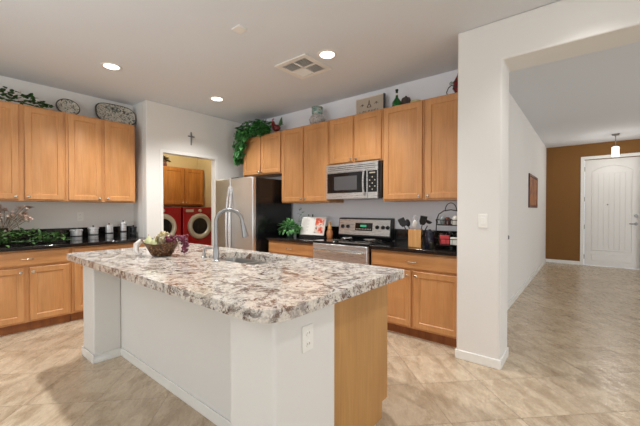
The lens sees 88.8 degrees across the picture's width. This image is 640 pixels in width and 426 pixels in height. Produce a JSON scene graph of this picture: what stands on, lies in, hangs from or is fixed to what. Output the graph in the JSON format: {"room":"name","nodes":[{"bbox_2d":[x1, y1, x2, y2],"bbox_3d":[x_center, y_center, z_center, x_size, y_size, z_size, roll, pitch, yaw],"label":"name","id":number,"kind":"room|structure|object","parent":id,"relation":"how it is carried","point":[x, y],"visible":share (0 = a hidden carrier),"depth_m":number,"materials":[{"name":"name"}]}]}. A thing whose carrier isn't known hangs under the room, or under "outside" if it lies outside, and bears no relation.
{"room":"kitchen","nodes":[
{"label":"kitchen","id":0,"kind":"room"},
{"bbox_2d":[0,75,133,229],"bbox_3d":[-5.425,-0.137,1.675,0.120,2.835,8.270,1,1,39],"label":"wall","id":1,"kind":"structure","parent":0,"point":[45,215],"depth_m":4.18,"materials":[{"name":"white paint"}]},
{"bbox_2d":[0,100,65,201],"bbox_3d":[-3.425,-0.680,3.718,0.377,1.072,0.793,1,1,39],"label":"upper cabinet","id":2,"kind":"object","parent":1,"relation":"attached to","point":[32,139],"visible":1,"depth_m":3.68,"materials":[{"name":"brown wood"}]},
{"bbox_2d":[0,86,53,109],"bbox_3d":[-3.519,-1.295,3.463,0.209,0.179,1.113,1,1,39],"label":"trailing greenery","id":3,"kind":"object","parent":2,"relation":"on","point":[11,91],"visible":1,"depth_m":3.69,"materials":[{"name":"green plant"}]},
{"bbox_2d":[10,226,132,242],"bbox_3d":[-3.534,0.264,3.880,0.020,0.152,2.469,1,1,39],"label":"backsplash","id":4,"kind":"structure","parent":1,"relation":"attached to","point":[116,229],"depth_m":4.19,"materials":[{"name":"black stone"}]},
{"bbox_2d":[77,212,82,220],"bbox_3d":[-3.174,0.038,4.325,0.010,0.116,0.072,1,1,39],"label":"wall outlet","id":5,"kind":"object","parent":1,"relation":"attached to","point":[79,214],"visible":1,"depth_m":4.32,"materials":[{"name":"white plastic"}]},
{"bbox_2d":[65,113,134,202],"bbox_3d":[-2.926,-0.688,4.328,0.377,1.072,0.778,1,1,39],"label":"upper cabinet","id":6,"kind":"object","parent":1,"relation":"attached to","point":[99,153],"visible":0.98,"depth_m":4.19,"materials":[{"name":"brown wood"}]},
{"bbox_2d":[55,99,79,114],"bbox_3d":[-3.156,-1.335,4.095,0.078,0.214,0.250,1,1,39],"label":"round platter","id":7,"kind":"object","parent":6,"relation":"on","point":[62,105],"visible":0.83,"depth_m":4.09,"materials":[{"name":"grey"}]},
{"bbox_2d":[95,103,135,124],"bbox_3d":[-2.818,-1.374,4.521,0.095,0.281,0.500,1,1,39],"label":"platter","id":8,"kind":"object","parent":6,"relation":"on","point":[105,111],"visible":0.85,"depth_m":4.51,"materials":[{"name":"grey"}]},
{"bbox_2d":[133,101,142,236],"bbox_3d":[-2.644,-0.175,4.820,0.440,2.835,0.120,1,1,39],"label":"wall","id":9,"kind":"structure","parent":0,"point":[137,108],"depth_m":4.71,"materials":[{"name":"white paint"}]},
{"bbox_2d":[163,154,196,206],"bbox_3d":[-3.447,-0.190,6.033,0.120,2.835,2.720,1,1,39],"label":"wall","id":10,"kind":"structure","parent":0,"point":[176,161],"depth_m":6.68,"materials":[{"name":"beige paint"}]},
{"bbox_2d":[163,166,203,205],"bbox_3d":[-2.765,-0.533,6.485,0.357,0.730,0.848,1,1,39],"label":"upper cabinet","id":11,"kind":"object","parent":10,"relation":"attached to","point":[181,186],"visible":0.91,"depth_m":6.37,"materials":[{"name":"brown wood"}]},
{"bbox_2d":[163,155,170,165],"bbox_3d":[-2.947,-1.003,6.182,0.233,0.213,0.260,1,1,39],"label":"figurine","id":12,"kind":"object","parent":11,"relation":"on","point":[164,157],"visible":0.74,"depth_m":6.16,"materials":[{"name":"brown"}]},
{"bbox_2d":[143,100,245,245],"bbox_3d":[-1.918,-0.180,5.266,0.120,2.835,1.730,1,1,39],"label":"wall","id":13,"kind":"structure","parent":0,"point":[166,127],"depth_m":4.89,"materials":[{"name":"white paint"}]},
{"bbox_2d":[160,149,217,231],"bbox_3d":[-1.998,0.152,5.067,0.012,2.175,0.945,1,1,39],"label":"trim","id":14,"kind":"structure","parent":13,"relation":"attached to","point":[162,151],"depth_m":4.73,"materials":[{"name":"white paint"}]},
{"bbox_2d":[0,0,639,147],"bbox_3d":[0.397,-1.608,1.965,12.100,0.100,16.320,1,1,39],"label":"ceiling","id":15,"kind":"structure","parent":0,"point":[182,54],"depth_m":3.27,"materials":[{"name":"white paint"}]},
{"bbox_2d":[100,62,121,70],"bbox_3d":[-2.229,-1.572,3.494,0.200,0.009,0.200,1,1,39],"label":"recessed light","id":16,"kind":"object","parent":15,"relation":"in","point":[111,66],"visible":1,"depth_m":3.49,"materials":[{"name":"white paint"}]},
{"bbox_2d":[104,64,118,69],"bbox_3d":[-2.229,-1.573,3.494,0.144,0.001,0.144,1,1,39],"label":"diffuser","id":17,"kind":"object","parent":16,"relation":"attached to","point":[110,66],"depth_m":3.49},
{"bbox_2d":[210,96,224,100],"bbox_3d":[-1.421,-1.584,4.513,0.200,0.009,0.200,1,1,39],"label":"recessed light","id":18,"kind":"object","parent":15,"relation":"in","point":[214,98],"visible":1,"depth_m":4.49,"materials":[{"name":"white paint"}]},
{"bbox_2d":[232,24,246,33],"bbox_3d":[-0.682,-1.561,2.764,0.100,0.014,0.090,1,1,39],"label":"ceiling sensor","id":19,"kind":"object","parent":15,"relation":"attached to","point":[238,28],"visible":1,"depth_m":2.76,"materials":[{"name":"white paint"}]},
{"bbox_2d":[274,53,331,78],"bbox_3d":[-0.177,-1.569,3.508,0.445,0.015,0.440,1,1,39],"label":"ceiling vent","id":20,"kind":"object","parent":15,"relation":"in","point":[303,66],"visible":1,"depth_m":3.49,"materials":[{"name":"white metal"}]},
{"bbox_2d":[317,49,336,58],"bbox_3d":[0.072,-1.569,3.227,0.200,0.009,0.200,1,1,39],"label":"recessed light","id":21,"kind":"object","parent":15,"relation":"in","point":[323,54],"visible":1,"depth_m":3.22,"materials":[{"name":"white paint"}]},
{"bbox_2d":[320,52,333,57],"bbox_3d":[0.072,-1.569,3.227,0.144,0.001,0.144,1,1,39],"label":"diffuser","id":22,"kind":"object","parent":21,"relation":"attached to","point":[324,54],"depth_m":3.22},
{"bbox_2d":[611,133,619,155],"bbox_3d":[5.986,-1.392,6.620,0.130,0.445,0.130,1,1,39],"label":"pendant lamp","id":23,"kind":"object","parent":15,"relation":"hanging from","point":[615,149],"visible":1,"depth_m":6.59,"materials":[{"name":"white glass"}]},
{"bbox_2d":[0,262,639,425],"bbox_3d":[0.397,1.327,2.001,12.100,0.100,16.320,1,1,39],"label":"floor","id":24,"kind":"structure","parent":0,"point":[573,333],"depth_m":2.58,"materials":[{"name":"tile"}]},
{"bbox_2d":[0,247,71,335],"bbox_3d":[-3.326,0.820,3.646,0.646,0.874,0.778,1,1,39],"label":"base cabinet","id":25,"kind":"object","parent":24,"relation":"on","point":[35,285],"visible":0.94,"depth_m":3.51,"materials":[{"name":"brown wood"}]},
{"bbox_2d":[70,243,145,320],"bbox_3d":[-2.794,0.812,4.295,0.646,0.874,0.895,1,1,39],"label":"base cabinet","id":26,"kind":"object","parent":24,"relation":"on","point":[76,269],"visible":0.06,"depth_m":3.83,"materials":[{"name":"brown wood"}]},
{"bbox_2d":[0,226,152,251],"bbox_3d":[-3.294,0.286,3.683,0.642,0.192,2.469,1,1,39],"label":"countertop","id":27,"kind":"structure","parent":26,"relation":"on","point":[20,246],"depth_m":3.99,"materials":[{"name":"stone"}]},
{"bbox_2d":[0,204,34,244],"bbox_3d":[-3.515,0.117,3.592,0.262,0.452,0.609,1,1,39],"label":"dried flower arrangement","id":28,"kind":"object","parent":27,"relation":"on","point":[9,217],"visible":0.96,"depth_m":3.67,"materials":[{"name":"brown plant"}]},
{"bbox_2d":[0,227,71,246],"bbox_3d":[-3.399,0.250,3.450,0.396,0.207,1.257,1,1,39],"label":"garland","id":29,"kind":"object","parent":27,"relation":"on","point":[55,237],"visible":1,"depth_m":3.63,"materials":[{"name":"green plant"}]},
{"bbox_2d":[69,228,82,240],"bbox_3d":[-3.100,0.257,4.158,0.140,0.158,0.140,0,1,13],"label":"canister","id":30,"kind":"object","parent":27,"relation":"on","point":[75,234],"visible":0.98,"depth_m":4.11,"materials":[{"name":"silver metal"}]},
{"bbox_2d":[87,225,98,238],"bbox_3d":[-2.983,0.243,4.301,0.127,0.182,0.127,0,1,-17],"label":"canister","id":31,"kind":"object","parent":27,"relation":"on","point":[93,232],"visible":0.98,"depth_m":4.25,"materials":[{"name":"silver metal"}]},
{"bbox_2d":[105,223,113,237],"bbox_3d":[-2.865,0.229,4.444,0.106,0.206,0.106,0,1,-29],"label":"canister","id":32,"kind":"object","parent":27,"relation":"on","point":[108,228],"visible":0.99,"depth_m":4.41,"materials":[{"name":"silver metal"}]},
{"bbox_2d":[120,220,126,237],"bbox_3d":[-2.755,0.210,4.579,0.089,0.240,0.089,1,1,44],"label":"canister","id":33,"kind":"object","parent":27,"relation":"on","point":[123,225],"visible":0.99,"depth_m":4.55,"materials":[{"name":"silver metal"}]},
{"bbox_2d":[130,225,136,236],"bbox_3d":[-2.672,0.246,4.680,0.089,0.167,0.089,0,1,-3],"label":"canister","id":34,"kind":"object","parent":27,"relation":"on","point":[133,230],"visible":1,"depth_m":4.65,"materials":[{"name":"black metal"}]},
{"bbox_2d":[163,207,180,243],"bbox_3d":[-2.986,0.548,5.919,0.690,1.342,0.665,1,1,39],"label":"dryer","id":35,"kind":"object","parent":24,"relation":"on","point":[172,215],"visible":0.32,"depth_m":5.83,"materials":[{"name":"red metal"}]},
{"bbox_2d":[181,207,211,245],"bbox_3d":[-2.541,0.542,6.463,0.690,1.342,0.665,1,1,39],"label":"washing machine","id":36,"kind":"object","parent":24,"relation":"on","point":[195,221],"visible":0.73,"depth_m":6.20,"materials":[{"name":"red metal"}]},
{"bbox_2d":[82,266,387,425],"bbox_3d":[-0.835,0.839,2.507,2.573,0.864,1.063,1,1,39],"label":"kitchen island","id":37,"kind":"object","parent":24,"relation":"on","point":[232,371],"visible":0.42,"depth_m":1.91,"materials":[{"name":"white paint"}]},
{"bbox_2d":[67,243,403,322],"bbox_3d":[-0.850,0.380,2.495,2.660,0.051,1.173,1,1,39],"label":"island countertop","id":38,"kind":"structure","parent":37,"relation":"on","point":[286,287],"depth_m":1.86,"materials":[{"name":"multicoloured stone"}]},
{"bbox_2d":[133,239,181,255],"bbox_3d":[-1.329,0.281,2.730,0.461,0.138,0.208,0,1,4],"label":"fruit basket","id":39,"kind":"object","parent":38,"relation":"on","point":[164,249],"visible":0.76,"depth_m":2.67,"materials":[{"name":"brown wicker"}]},
{"bbox_2d":[144,234,151,243],"bbox_3d":[-1.428,0.222,2.727,0.075,0.100,0.076,-1,1,-36],"label":"pear","id":40,"kind":"object","parent":39,"relation":"in","point":[148,239],"visible":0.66,"depth_m":2.70,"materials":[{"name":"green food"}]},
{"bbox_2d":[149,237,158,244],"bbox_3d":[-1.370,0.238,2.698,0.074,0.100,0.073,0,1,-20],"label":"pear","id":41,"kind":"object","parent":39,"relation":"in","point":[154,241],"visible":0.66,"depth_m":2.68,"materials":[{"name":"green food"}]},
{"bbox_2d":[155,231,168,243],"bbox_3d":[-1.308,0.197,2.726,0.125,0.108,0.125,1,1,39],"label":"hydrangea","id":42,"kind":"object","parent":39,"relation":"in","point":[160,237],"visible":0.84,"depth_m":2.70,"materials":[{"name":"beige plant"}]},
{"bbox_2d":[165,234,188,252],"bbox_3d":[-1.181,0.248,2.699,0.192,0.155,0.127,0,1,4],"label":"grape bunch","id":43,"kind":"object","parent":39,"relation":"in","point":[182,238],"visible":0.98,"depth_m":2.68,"materials":[{"name":"purple food"}]},
{"bbox_2d":[201,247,212,257],"bbox_3d":[-0.896,0.308,2.608,0.098,0.089,0.043,0,1,-11],"label":"soap dispenser","id":44,"kind":"object","parent":38,"relation":"on","point":[204,252],"visible":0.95,"depth_m":2.60,"materials":[{"name":"grey metal"}]},
{"bbox_2d":[212,208,248,261],"bbox_3d":[-0.681,0.154,2.493,0.267,0.400,0.117,0,1,-16],"label":"kitchen faucet","id":45,"kind":"object","parent":38,"relation":"on","point":[243,227],"visible":1,"depth_m":2.43,"materials":[{"name":"grey metal"}]},
{"bbox_2d":[219,257,267,264],"bbox_3d":[-0.624,0.492,2.639,0.724,0.174,0.394,1,1,39],"label":"sink","id":46,"kind":"object","parent":38,"relation":"in","point":[234,259],"visible":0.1,"depth_m":2.90,"materials":[{"name":"silver metal"}]},
{"bbox_2d":[219,257,257,263],"bbox_3d":[-0.765,0.490,2.754,0.359,0.174,0.394,1,1,39],"label":"basin","id":47,"kind":"object","parent":46,"relation":"in","point":[239,260],"depth_m":2.92,"materials":[{"name":"silver metal"}]},
{"bbox_2d":[246,261,267,264],"bbox_3d":[-0.483,0.493,2.523,0.359,0.174,0.394,1,1,39],"label":"basin","id":48,"kind":"object","parent":46,"relation":"in","point":[257,262],"depth_m":2.73,"materials":[{"name":"silver metal"}]},
{"bbox_2d":[302,323,312,353],"bbox_3d":[-0.053,0.549,1.442,0.010,0.116,0.072,1,1,39],"label":"wall outlet","id":49,"kind":"object","parent":37,"relation":"attached to","point":[307,331],"visible":1,"depth_m":1.44,"materials":[{"name":"white plastic"}]},
{"bbox_2d":[216,176,290,252],"bbox_3d":[-1.061,0.352,5.096,0.904,1.775,0.838,1,1,39],"label":"refrigerator","id":50,"kind":"object","parent":24,"relation":"on","point":[258,200],"visible":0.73,"depth_m":4.76,"materials":[{"name":"silver metal"}]},
{"bbox_2d":[269,240,312,257],"bbox_3d":[-0.223,0.808,4.590,0.874,0.874,0.646,1,1,39],"label":"base cabinet","id":51,"kind":"object","parent":24,"relation":"on","point":[278,247],"visible":0.18,"depth_m":4.34,"materials":[{"name":"brown wood"}]},
{"bbox_2d":[266,225,338,243],"bbox_3d":[-0.218,0.275,4.582,0.885,0.192,0.642,1,1,39],"label":"countertop","id":52,"kind":"structure","parent":51,"relation":"on","point":[295,238],"depth_m":4.52,"materials":[{"name":"stone"}]},
{"bbox_2d":[277,208,302,236],"bbox_3d":[-0.420,0.122,4.734,0.443,0.414,0.346,1,1,39],"label":"basil plant","id":53,"kind":"object","parent":52,"relation":"on","point":[291,232],"visible":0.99,"depth_m":4.68,"materials":[{"name":"green plant"}]},
{"bbox_2d":[299,214,326,237],"bbox_3d":[-0.094,0.168,4.599,0.380,0.325,0.164,0,1,33],"label":"cookbook stand","id":54,"kind":"object","parent":52,"relation":"on","point":[308,236],"visible":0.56,"depth_m":4.53,"materials":[{"name":"black plastic"}]},
{"bbox_2d":[300,217,326,235],"bbox_3d":[-0.101,0.171,4.589,0.400,0.255,0.103,0,1,33],"label":"open cookbook","id":55,"kind":"object","parent":54,"relation":"on","point":[310,225],"visible":0.96,"depth_m":4.58,"materials":[{"name":"white paper"}]},
{"bbox_2d":[314,218,324,232],"bbox_3d":[-0.011,0.163,4.516,0.140,0.200,0.066,0,1,33],"label":"food picture","id":56,"kind":"object","parent":55,"relation":"attached to","point":[319,223],"depth_m":4.51},
{"bbox_2d":[326,222,332,237],"bbox_3d":[0.133,0.218,4.452,0.090,0.227,0.090,1,1,39],"label":"pepper mill","id":57,"kind":"object","parent":52,"relation":"on","point":[329,233],"visible":0.93,"depth_m":4.42,"materials":[{"name":"brown wood"}]},
{"bbox_2d":[313,217,394,264],"bbox_3d":[0.395,0.645,4.024,0.785,1.175,0.717,1,1,39],"label":"stove","id":58,"kind":"object","parent":24,"relation":"on","point":[355,249],"visible":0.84,"depth_m":4.00,"materials":[{"name":"silver metal"}]},
{"bbox_2d":[313,237,391,245],"bbox_3d":[0.396,0.337,4.021,0.785,0.018,0.575,1,1,39],"label":"cooktop","id":59,"kind":"object","parent":58,"relation":"in","point":[354,241],"depth_m":3.92,"materials":[{"name":"black glass"}]},
{"bbox_2d":[371,249,456,346],"bbox_3d":[1.104,0.822,3.504,0.961,0.874,0.646,1,1,39],"label":"base cabinet","id":60,"kind":"object","parent":24,"relation":"on","point":[422,304],"visible":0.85,"depth_m":3.22,"materials":[{"name":"brown wood"}]},
{"bbox_2d":[369,229,456,256],"bbox_3d":[1.105,0.288,3.499,0.964,0.192,0.642,1,1,39],"label":"countertop","id":61,"kind":"structure","parent":60,"relation":"on","point":[400,244],"depth_m":3.45,"materials":[{"name":"stone"}]},
{"bbox_2d":[408,229,422,247],"bbox_3d":[1.000,0.253,3.420,0.132,0.187,0.132,0,1,25],"label":"utensil holder","id":62,"kind":"object","parent":61,"relation":"on","point":[414,236],"visible":0.99,"depth_m":3.37,"materials":[{"name":"brown wood"}]},
{"bbox_2d":[398,217,407,233],"bbox_3d":[0.907,0.184,3.462,0.170,0.298,0.031,0,1,22],"label":"spatula","id":63,"kind":"object","parent":62,"relation":"in","point":[402,222],"visible":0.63,"depth_m":3.47,"materials":[{"name":"black plastic"}]},
{"bbox_2d":[412,220,416,229],"bbox_3d":[0.981,0.198,3.363,0.044,0.269,0.063,1,1,39],"label":"plastic spoon","id":64,"kind":"object","parent":62,"relation":"in","point":[414,223],"visible":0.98,"depth_m":3.34,"materials":[{"name":"white plastic"}]},
{"bbox_2d":[419,216,426,228],"bbox_3d":[1.048,0.175,3.369,0.109,0.315,0.052,1,1,39],"label":"slotted turner","id":65,"kind":"object","parent":62,"relation":"in","point":[422,218],"visible":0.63,"depth_m":3.36,"materials":[{"name":"black plastic"}]},
{"bbox_2d":[421,220,431,238],"bbox_3d":[1.083,0.196,3.369,0.143,0.276,0.081,1,1,39],"label":"ladle","id":66,"kind":"object","parent":62,"relation":"in","point":[426,221],"visible":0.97,"depth_m":3.34,"materials":[{"name":"black plastic"}]},
{"bbox_2d":[425,229,434,247],"bbox_3d":[1.113,0.251,3.314,0.096,0.190,0.095,1,1,39],"label":"canister","id":67,"kind":"object","parent":61,"relation":"on","point":[429,235],"visible":0.91,"depth_m":3.28,"materials":[{"name":"black ceramic"}]},
{"bbox_2d":[429,241,433,248],"bbox_3d":[1.120,0.309,3.283,0.056,0.075,0.056,1,1,39],"label":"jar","id":68,"kind":"object","parent":61,"relation":"on","point":[431,244],"visible":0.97,"depth_m":3.26,"materials":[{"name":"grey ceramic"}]},
{"bbox_2d":[435,203,456,245],"bbox_3d":[1.312,0.116,3.279,0.306,0.457,0.306,0,1,-19],"label":"wire rack","id":69,"kind":"object","parent":61,"relation":"on","point":[437,219],"visible":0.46,"depth_m":3.26,"materials":[{"name":"black metal"}]},
{"bbox_2d":[440,216,444,223],"bbox_3d":[1.244,0.067,3.321,0.054,0.080,0.054,1,1,39],"label":"jar","id":70,"kind":"object","parent":69,"relation":"in","point":[442,218],"visible":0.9,"depth_m":3.30,"materials":[{"name":"clear glass"}]},
{"bbox_2d":[440,235,449,243],"bbox_3d":[1.243,0.258,3.259,0.090,0.090,0.050,0,1,22],"label":"box","id":71,"kind":"object","parent":69,"relation":"in","point":[442,237],"visible":0.94,"depth_m":3.24,"materials":[{"name":"red"}]},
{"bbox_2d":[445,217,450,224],"bbox_3d":[1.266,0.071,3.238,0.060,0.075,0.060,1,1,39],"label":"jar","id":72,"kind":"object","parent":69,"relation":"in","point":[446,218],"visible":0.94,"depth_m":3.21,"materials":[{"name":"brown"}]},
{"bbox_2d":[446,231,453,243],"bbox_3d":[1.327,0.242,3.346,0.076,0.120,0.076,1,1,39],"label":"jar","id":73,"kind":"object","parent":69,"relation":"in","point":[450,233],"visible":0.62,"depth_m":3.32,"materials":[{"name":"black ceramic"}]},
{"bbox_2d":[450,237,456,244],"bbox_3d":[1.311,0.266,3.184,0.040,0.075,0.070,-1,1,-39],"label":"packet","id":74,"kind":"object","parent":69,"relation":"in","point":[452,242],"visible":0.71,"depth_m":3.17,"materials":[{"name":"white"}]},
{"bbox_2d":[452,216,456,224],"bbox_3d":[1.324,0.064,3.197,0.052,0.090,0.052,1,1,39],"label":"jar","id":75,"kind":"object","parent":69,"relation":"in","point":[454,217],"visible":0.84,"depth_m":3.18,"materials":[{"name":"white ceramic"}]},
{"bbox_2d":[197,69,457,241],"bbox_3d":[-0.446,-0.180,5.256,5.510,2.835,0.120,1,1,39],"label":"wall","id":76,"kind":"structure","parent":0,"point":[436,85],"depth_m":4.25,"materials":[{"name":"white paint"}]},
{"bbox_2d":[243,131,281,177],"bbox_3d":[-0.829,-0.921,5.239,0.906,0.627,0.377,1,1,39],"label":"upper cabinet","id":77,"kind":"object","parent":76,"relation":"attached to","point":[262,158],"visible":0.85,"depth_m":5.08,"materials":[{"name":"brown wood"}]},
{"bbox_2d":[232,119,271,165],"bbox_3d":[-1.040,-1.135,5.273,0.796,0.731,0.446,1,1,39],"label":"ivy plant","id":78,"kind":"object","parent":77,"relation":"on","point":[259,127],"visible":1,"depth_m":5.20,"materials":[{"name":"green plant"}]},
{"bbox_2d":[271,117,282,130],"bbox_3d":[-0.670,-1.363,5.064,0.246,0.259,0.105,0,1,28],"label":"rooster figurine","id":79,"kind":"object","parent":77,"relation":"on","point":[275,127],"visible":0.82,"depth_m":5.03,"materials":[{"name":"red ceramic"}]},
{"bbox_2d":[282,121,343,202],"bbox_3d":[-0.133,-0.692,4.672,0.886,1.072,0.377,1,1,39],"label":"upper cabinet","id":80,"kind":"object","parent":76,"relation":"attached to","point":[305,149],"visible":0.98,"depth_m":4.52,"materials":[{"name":"brown wood"}]},
{"bbox_2d":[309,106,324,123],"bbox_3d":[-0.039,-1.357,4.547,0.228,0.259,0.228,1,1,39],"label":"ginger jar","id":81,"kind":"object","parent":80,"relation":"on","point":[317,111],"visible":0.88,"depth_m":4.47,"materials":[{"name":"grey ceramic"}]},
{"bbox_2d":[296,225,338,236],"bbox_3d":[-0.021,0.252,4.822,0.885,0.152,0.020,1,1,39],"label":"backsplash","id":82,"kind":"structure","parent":76,"relation":"attached to","point":[335,229],"depth_m":4.64,"materials":[{"name":"black stone"}]},
{"bbox_2d":[329,109,382,165],"bbox_3d":[0.515,-0.923,4.139,0.783,0.597,0.377,1,1,39],"label":"upper cabinet","id":83,"kind":"object","parent":76,"relation":"attached to","point":[357,138],"visible":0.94,"depth_m":3.99,"materials":[{"name":"brown wood"}]},
{"bbox_2d":[326,160,382,199],"bbox_3d":[0.490,-0.401,4.115,0.777,0.435,0.454,1,1,39],"label":"microwave oven","id":84,"kind":"object","parent":83,"relation":"attached to","point":[361,180],"visible":0.97,"depth_m":3.95,"materials":[{"name":"silver metal"}]},
{"bbox_2d":[356,93,385,113],"bbox_3d":[0.633,-1.350,4.128,0.412,0.255,0.038,1,1,39],"label":"framed sign","id":85,"kind":"object","parent":83,"relation":"on","point":[375,102],"visible":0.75,"depth_m":4.10,"materials":[{"name":"beige wood"}]},
{"bbox_2d":[383,100,424,201],"bbox_3d":[1.009,-0.680,3.737,0.488,1.072,0.377,1,1,39],"label":"upper cabinet","id":86,"kind":"object","parent":76,"relation":"attached to","point":[404,124],"visible":0.94,"depth_m":3.60,"materials":[{"name":"brown wood"}]},
{"bbox_2d":[392,89,401,105],"bbox_3d":[0.880,-1.320,3.744,0.110,0.205,0.110,1,1,39],"label":"glass bottle","id":87,"kind":"object","parent":86,"relation":"on","point":[396,101],"visible":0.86,"depth_m":3.71,"materials":[{"name":"green glass"}]},
{"bbox_2d":[401,96,410,103],"bbox_3d":[0.989,-1.286,3.759,0.120,0.137,0.120,1,1,39],"label":"pot","id":88,"kind":"object","parent":86,"relation":"on","point":[405,99],"visible":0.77,"depth_m":3.71,"materials":[{"name":"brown ceramic"}]},
{"bbox_2d":[395,229,456,242],"bbox_3d":[1.302,0.266,3.739,0.964,0.152,0.020,1,1,39],"label":"backsplash","id":89,"kind":"structure","parent":76,"relation":"attached to","point":[401,235],"depth_m":3.95,"materials":[{"name":"black stone"}]},
{"bbox_2d":[424,92,457,200],"bbox_3d":[1.381,-0.677,3.433,0.467,1.072,0.377,1,1,39],"label":"upper cabinet","id":90,"kind":"object","parent":76,"relation":"attached to","point":[441,112],"visible":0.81,"depth_m":3.34,"materials":[{"name":"brown wood"}]},
{"bbox_2d":[453,74,457,92],"bbox_3d":[1.431,-1.357,3.319,0.156,0.290,0.156,1,1,39],"label":"vase","id":91,"kind":"object","parent":90,"relation":"on","point":[455,83],"visible":0.27,"depth_m":3.29,"materials":[{"name":"red ceramic"}]},
{"bbox_2d":[507,92,545,302],"bbox_3d":[3.671,-0.187,5.842,0.120,2.835,6.000,1,1,39],"label":"wall","id":92,"kind":"structure","parent":0,"point":[527,152],"depth_m":5.27,"materials":[{"name":"white paint"}]},
{"bbox_2d":[507,259,545,309],"bbox_3d":[4.020,1.184,6.180,0.013,0.085,5.060,1,1,39],"label":"baseboard","id":93,"kind":"structure","parent":92,"relation":"attached to","point":[532,276],"depth_m":5.26,"materials":[{"name":"white paint"}]},
{"bbox_2d":[528,173,537,207],"bbox_3d":[4.008,-0.413,6.138,0.020,0.600,1.176,1,1,39],"label":"picture","id":94,"kind":"object","parent":92,"relation":"attached to","point":[532,180],"visible":1,"depth_m":6.05,"materials":[{"name":"brown wood"}]},
{"bbox_2d":[457,0,639,359],"bbox_3d":[3.577,-0.130,1.121,5.885,2.835,0.326,1,1,39],"label":"wall pier","id":95,"kind":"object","parent":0,"point":[562,29],"visible":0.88,"depth_m":2.70,"materials":[{"name":"white paint"}]},
{"bbox_2d":[455,347,508,369],"bbox_3d":[1.433,1.227,2.892,0.361,0.078,0.344,1,1,39],"label":"baseboard","id":96,"kind":"object","parent":95,"relation":"attached to","point":[467,356],"visible":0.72,"depth_m":2.76,"materials":[{"name":"white paint"}]},
{"bbox_2d":[478,214,487,227],"bbox_3d":[1.357,0.060,2.723,0.072,0.116,0.009,1,1,39],"label":"light switch","id":97,"kind":"object","parent":95,"relation":"attached to","point":[482,218],"visible":1,"depth_m":2.72,"materials":[{"name":"white plastic"}]},
{"bbox_2d":[545,139,639,260],"bbox_3d":[7.898,-0.194,6.349,6.020,2.835,0.140,1,1,39],"label":"wall","id":98,"kind":"structure","parent":0,"point":[563,163],"depth_m":7.86,"materials":[{"name":"brown paint"}]},
{"bbox_2d":[546,259,579,264],"bbox_3d":[5.877,1.163,7.921,0.657,0.085,0.013,1,1,39],"label":"baseboard","id":99,"kind":"structure","parent":98,"relation":"attached to","point":[547,260],"depth_m":7.90,"materials":[{"name":"white paint"}]},
{"bbox_2d":[580,152,639,264],"bbox_3d":[6.555,-0.058,7.347,1.100,2.540,0.020,1,1,39],"label":"trim","id":100,"kind":"structure","parent":98,"relation":"attached to","point":[583,159],"depth_m":7.66,"materials":[{"name":"white paint"}]},
{"bbox_2d":[584,156,639,268],"bbox_3d":[6.583,-0.023,7.388,0.956,2.452,0.111,1,1,39],"label":"door","id":101,"kind":"structure","parent":98,"relation":"in","point":[612,186],"depth_m":7.38,"materials":[{"name":"white paint"}]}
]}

